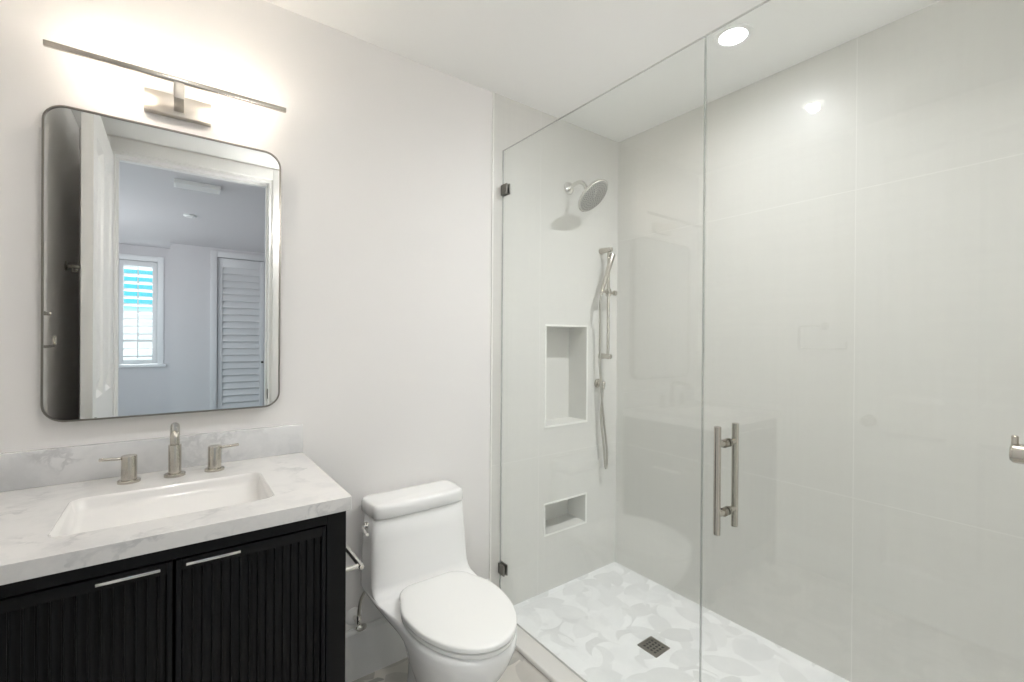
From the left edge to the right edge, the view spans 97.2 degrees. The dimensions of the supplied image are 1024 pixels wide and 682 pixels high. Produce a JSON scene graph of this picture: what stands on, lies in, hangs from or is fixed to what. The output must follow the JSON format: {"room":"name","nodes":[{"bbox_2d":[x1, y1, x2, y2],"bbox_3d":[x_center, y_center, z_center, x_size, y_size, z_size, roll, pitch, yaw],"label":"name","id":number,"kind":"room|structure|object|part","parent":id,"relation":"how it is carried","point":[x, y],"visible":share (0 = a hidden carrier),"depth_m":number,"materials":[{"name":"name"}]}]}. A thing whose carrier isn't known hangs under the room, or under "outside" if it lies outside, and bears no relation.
{"room":"bathroom","nodes":[
{"label":"bathroom","id":0,"kind":"room"},
{"bbox_2d":[0,0,617,630],"bbox_3d":[-0.482,0.121,2.071,2.804,2.667,0.250,0,0,-37],"label":"wall","id":1,"kind":"structure","parent":0,"point":[384,156],"depth_m":1.87,"materials":[{"name":"white paint"}]},
{"bbox_2d":[0,424,302,491],"bbox_3d":[-1.088,0.360,1.457,0.764,0.103,0.020,0,0,-37],"label":"backsplash","id":2,"kind":"structure","parent":1,"relation":"attached to","point":[19,470],"depth_m":1.39,"materials":[{"name":"grey stone"}]},
{"bbox_2d":[40,105,280,421],"bbox_3d":[-1.080,-0.218,1.450,0.602,0.902,0.033,0,0,-37],"label":"wall mirror","id":3,"kind":"object","parent":1,"relation":"attached to","point":[161,247],"visible":1,"depth_m":1.41,"materials":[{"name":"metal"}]},
{"bbox_2d":[43,39,285,126],"bbox_3d":[-1.040,-0.756,1.414,0.582,0.076,0.132,0,0,-37],"label":"vanity light","id":4,"kind":"object","parent":1,"relation":"attached to","point":[175,106],"visible":1,"depth_m":1.41,"materials":[{"name":"silver metal"}]},
{"bbox_3d":[-1.073,-0.751,1.454,0.173,0.065,0.028,0,0,-37],"label":"plate","id":5,"kind":"part","parent":4,"relation":"part of","materials":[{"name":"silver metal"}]},
{"bbox_3d":[-1.034,-0.756,1.402,0.026,0.048,0.104,0,0,-37],"label":"arm","id":6,"kind":"part","parent":4,"relation":"part of","materials":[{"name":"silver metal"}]},
{"bbox_2d":[345,591,366,631],"bbox_3d":[-0.608,1.057,1.776,0.068,0.162,0.092,0,0,-37],"label":"water valve","id":7,"kind":"object","parent":1,"relation":"attached to","point":[353,616],"visible":0.95,"depth_m":1.77,"materials":[{"name":"metal"}]},
{"bbox_3d":[-0.583,1.107,1.747,0.044,0.028,0.016,0,0,-37],"label":"valve handle","id":8,"kind":"part","parent":7,"relation":"part of","materials":[{"name":"silver metal"}]},
{"bbox_2d":[345,578,489,681],"bbox_3d":[-0.451,1.255,1.941,0.855,0.200,0.016,0,0,-37],"label":"baseboard","id":9,"kind":"structure","parent":1,"relation":"attached to","point":[378,646],"depth_m":1.84,"materials":[{"name":"paint"}]},
{"bbox_2d":[489,92,493,580],"bbox_3d":[-0.099,0.073,2.200,0.008,2.567,0.006,0,0,-37],"label":"trim","id":10,"kind":"structure","parent":1,"relation":"attached to","point":[492,225],"depth_m":2.20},
{"bbox_2d":[515,626,583,681],"bbox_3d":[0.453,1.351,1.484,0.101,0.024,1.819,0,0,-37],"label":"shower curb","id":11,"kind":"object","parent":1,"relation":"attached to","point":[544,661],"depth_m":1.89,"materials":[{"name":"stone"}]},
{"bbox_2d":[545,495,584,534],"bbox_3d":[0.253,0.957,2.567,0.311,0.163,0.154,0,0,-37],"label":"wall niche","id":12,"kind":"object","parent":1,"relation":"in","point":[563,514],"visible":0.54,"depth_m":2.63,"materials":[{"name":"tile"}]},
{"bbox_2d":[544,492,586,536],"bbox_3d":[0.300,0.958,2.503,0.325,0.177,0.002,0,0,-37],"label":"trim","id":13,"kind":"structure","parent":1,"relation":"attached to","point":[585,493],"depth_m":2.51,"materials":[{"name":"white tile"}]},
{"bbox_2d":[544,324,587,427],"bbox_3d":[0.305,0.188,2.501,0.325,0.555,0.002,0,0,-37],"label":"trim","id":14,"kind":"structure","parent":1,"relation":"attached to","point":[546,325],"depth_m":2.50,"materials":[{"name":"white tile"}]},
{"bbox_2d":[546,326,586,425],"bbox_3d":[0.258,0.188,2.565,0.311,0.541,0.154,0,0,-37],"label":"wall niche","id":15,"kind":"object","parent":1,"relation":"in","point":[566,346],"visible":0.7,"depth_m":2.65,"materials":[{"name":"tile"}]},
{"bbox_2d":[564,179,607,211],"bbox_3d":[0.389,-0.782,2.396,0.191,0.192,0.260,0,0,-37],"label":"shower","id":16,"kind":"object","parent":1,"relation":"attached to","point":[594,193],"visible":1,"depth_m":2.35,"materials":[{"name":"silver metal"}]},
{"bbox_3d":[0.361,-0.828,2.433,0.030,0.078,0.151,0,0,-32],"label":"arm","id":17,"kind":"part","parent":16,"relation":"part of","materials":[{"name":"silver metal"}]},
{"bbox_2d":[594,379,604,388],"bbox_3d":[0.517,0.250,2.626,0.052,0.056,0.058,0,0,-37],"label":"outlet","id":18,"kind":"object","parent":1,"relation":"attached to","point":[597,381],"visible":0.75,"depth_m":2.63,"materials":[{"name":"silver metal"}]},
{"bbox_2d":[498,35,704,681],"bbox_3d":[0.265,0.200,1.809,0.025,2.270,1.063,0,0,-37],"label":"screen","id":19,"kind":"object","parent":1,"relation":"attached to","point":[505,188],"visible":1,"depth_m":2.06,"materials":[{"name":"clear glass"}]},
{"bbox_2d":[598,247,616,358],"bbox_3d":[0.540,-0.219,2.617,0.128,0.652,0.093,0,0,-37],"label":"slide bar","id":20,"kind":"object","parent":1,"relation":"attached to","point":[608,292],"visible":0.93,"depth_m":2.60,"materials":[{"name":"silver metal"}]},
{"bbox_3d":[0.557,-0.218,2.610,0.017,0.645,0.017,0,0,-37],"label":"rail","id":21,"kind":"part","parent":20,"relation":"part of","materials":[{"name":"silver metal"}]},
{"bbox_2d":[352,562,849,681],"bbox_3d":[0.137,1.404,1.232,2.804,0.115,2.053,0,0,-37],"label":"floor","id":22,"kind":"structure","parent":0,"point":[595,622],"depth_m":2.03,"materials":[{"name":"tile"}]},
{"bbox_2d":[0,511,345,681],"bbox_3d":[-0.914,0.903,1.221,0.746,0.902,0.586,0,0,-37],"label":"vanity cabinet","id":23,"kind":"object","parent":22,"relation":"on","point":[266,604],"visible":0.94,"depth_m":1.03,"materials":[{"name":"black paint"}]},
{"bbox_3d":[-0.887,0.849,0.914,0.317,0.724,0.026,0,0,-37],"label":"door","id":24,"kind":"part","parent":23,"relation":"part of","materials":[{"name":"black paint"}]},
{"bbox_3d":[-0.803,0.493,0.946,0.104,0.006,0.018,0,0,-37],"label":"handle","id":25,"kind":"part","parent":23,"relation":"part of","materials":[{"name":"silver metal"}]},
{"bbox_2d":[0,424,351,585],"bbox_3d":[-0.916,0.381,1.226,0.765,0.140,0.598,0,0,-37],"label":"countertop","id":26,"kind":"structure","parent":23,"relation":"on","point":[36,486],"depth_m":1.22,"materials":[{"name":"stone"}]},
{"bbox_2d":[48,473,273,559],"bbox_3d":[-0.887,0.470,1.187,0.434,0.113,0.288,0,0,-37],"label":"sink","id":27,"kind":"object","parent":26,"relation":"in","point":[86,514],"visible":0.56,"depth_m":1.25,"materials":[{"name":"ceramic"}]},
{"bbox_2d":[98,422,238,484],"bbox_3d":[-1.003,0.330,1.339,0.341,0.166,0.156,0,0,-37],"label":"faucet","id":28,"kind":"object","parent":26,"relation":"on","point":[129,461],"visible":1,"depth_m":1.36,"materials":[{"name":"silver metal"}]},
{"bbox_3d":[-1.149,0.340,1.294,0.054,0.011,0.008,0,0,-37],"label":"lever","id":29,"kind":"part","parent":28,"relation":"part of","materials":[{"name":"silver metal"}]},
{"bbox_3d":[-1.118,0.373,1.318,0.054,0.078,0.054,0,0,-37],"label":"handle","id":30,"kind":"part","parent":28,"relation":"part of","materials":[{"name":"silver metal"}]},
{"bbox_3d":[-0.996,0.285,1.335,0.024,0.076,0.141,0,0,-37],"label":"spout","id":31,"kind":"part","parent":28,"relation":"part of","materials":[{"name":"silver metal"}]},
{"bbox_3d":[-0.950,0.374,1.443,0.054,0.078,0.054,0,0,-37],"label":"handle","id":32,"kind":"part","parent":28,"relation":"part of","materials":[{"name":"silver metal"}]},
{"bbox_3d":[-0.919,0.341,1.466,0.054,0.011,0.008,0,0,-37],"label":"lever","id":33,"kind":"part","parent":28,"relation":"part of","materials":[{"name":"silver metal"}]},
{"bbox_3d":[-0.683,0.494,1.036,0.104,0.006,0.018,0,0,-37],"label":"handle","id":34,"kind":"part","parent":23,"relation":"part of","materials":[{"name":"silver metal"}]},
{"bbox_3d":[-0.628,0.850,1.107,0.317,0.724,0.026,0,0,-37],"label":"door","id":35,"kind":"part","parent":23,"relation":"part of","materials":[{"name":"black paint"}]},
{"bbox_2d":[346,545,363,571],"bbox_3d":[-0.535,0.689,1.415,0.094,0.044,0.172,0,0,-37],"label":"toilet paper holder","id":36,"kind":"object","parent":23,"relation":"attached to","point":[358,564],"visible":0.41,"depth_m":1.40,"materials":[{"name":"silver metal"}]},
{"bbox_3d":[-0.499,0.689,1.361,0.072,0.015,0.015,0,0,-37],"label":"arm","id":37,"kind":"part","parent":36,"relation":"part of","materials":[{"name":"silver metal"}]},
{"bbox_2d":[361,480,516,681],"bbox_3d":[-0.252,0.990,1.645,0.426,0.735,0.694,0,0,-37],"label":"toilet","id":38,"kind":"object","parent":22,"relation":"on","point":[454,624],"visible":1,"depth_m":1.67,"materials":[{"name":"ceramic"}]},
{"bbox_3d":[-0.556,0.715,1.722,0.027,0.032,0.072,0,0,-37],"label":"flush lever","id":39,"kind":"part","parent":38,"relation":"part of","materials":[{"name":"silver metal"}]},
{"bbox_3d":[-0.401,0.646,1.858,0.398,0.052,0.170,0,0,-37],"label":"tank lid","id":40,"kind":"part","parent":38,"relation":"part of","materials":[{"name":"ceramic"}]},
{"bbox_3d":[-0.179,0.924,1.559,0.362,0.019,0.469,0,0,-37],"label":"seat lid","id":41,"kind":"part","parent":38,"relation":"part of","materials":[{"name":"plastic"}]},
{"bbox_3d":[-0.179,0.946,1.559,0.357,0.018,0.464,0,0,-37],"label":"seat","id":42,"kind":"part","parent":38,"relation":"part of","materials":[{"name":"plastic"}]},
{"bbox_2d":[637,636,669,657],"bbox_3d":[0.624,1.346,1.989,0.100,0.003,0.100,0,0,-37],"label":"shower drain","id":43,"kind":"object","parent":22,"relation":"on","point":[653,646],"visible":1,"depth_m":1.99,"materials":[{"name":"metal"}]},
{"bbox_2d":[264,0,940,141],"bbox_3d":[0.108,-1.256,1.288,2.804,0.100,2.193,0,0,-37],"label":"ceiling","id":44,"kind":"structure","parent":0,"point":[551,57],"depth_m":1.81,"materials":[{"name":"white paint"}]},
{"bbox_2d":[713,23,753,48],"bbox_3d":[0.873,-1.200,1.782,0.148,0.005,0.148,0,0,-37],"label":"recessed light","id":45,"kind":"object","parent":44,"relation":"in","point":[732,36],"visible":1,"depth_m":1.78,"materials":[{"name":"paint"}]},
{"bbox_2d":[599,253,614,468],"bbox_3d":[0.526,0.121,2.579,0.108,1.247,0.073,0,0,-24],"label":"shower","id":46,"kind":"object","parent":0,"point":[612,255],"visible":1,"depth_m":2.58,"materials":[{"name":"silver metal"}]},
{"bbox_2d":[615,0,1023,681],"bbox_3d":[1.260,0.133,1.996,0.100,2.667,1.953,0,0,-37],"label":"wall","id":47,"kind":"structure","parent":0,"point":[864,333],"depth_m":1.80,"materials":[{"name":"tile"}]},
{"bbox_3d":[0.678,0.134,0.432,2.704,2.667,0.120,0,0,-37],"label":"wall","id":48,"kind":"structure","parent":0,"visible":0},
{"bbox_2d":[700,0,769,681],"bbox_3d":[0.810,0.203,1.077,0.119,2.263,0.756,0,0,-37],"label":"shower door","id":49,"kind":"structure","parent":48,"relation":"attached to","point":[718,512],"depth_m":1.34,"materials":[{"name":"clear glass"}]},
{"bbox_3d":[0.587,0.400,1.291,0.019,0.309,0.020,0,0,-37],"label":"pull handle","id":50,"kind":"part","parent":49,"relation":"part of","materials":[{"name":"silver metal"}]},
{"bbox_3d":[0.667,0.400,1.351,0.019,0.309,0.020,0,0,-37],"label":"pull handle","id":51,"kind":"part","parent":49,"relation":"part of","materials":[{"name":"silver metal"}]},
{"bbox_2d":[1009,435,1023,463],"bbox_3d":[0.561,0.126,0.463,0.046,0.055,0.069,0,0,-37],"label":"robe hook","id":52,"kind":"object","parent":48,"relation":"attached to","point":[1016,450],"visible":1,"depth_m":0.48,"materials":[{"name":"silver metal"}]}
]}

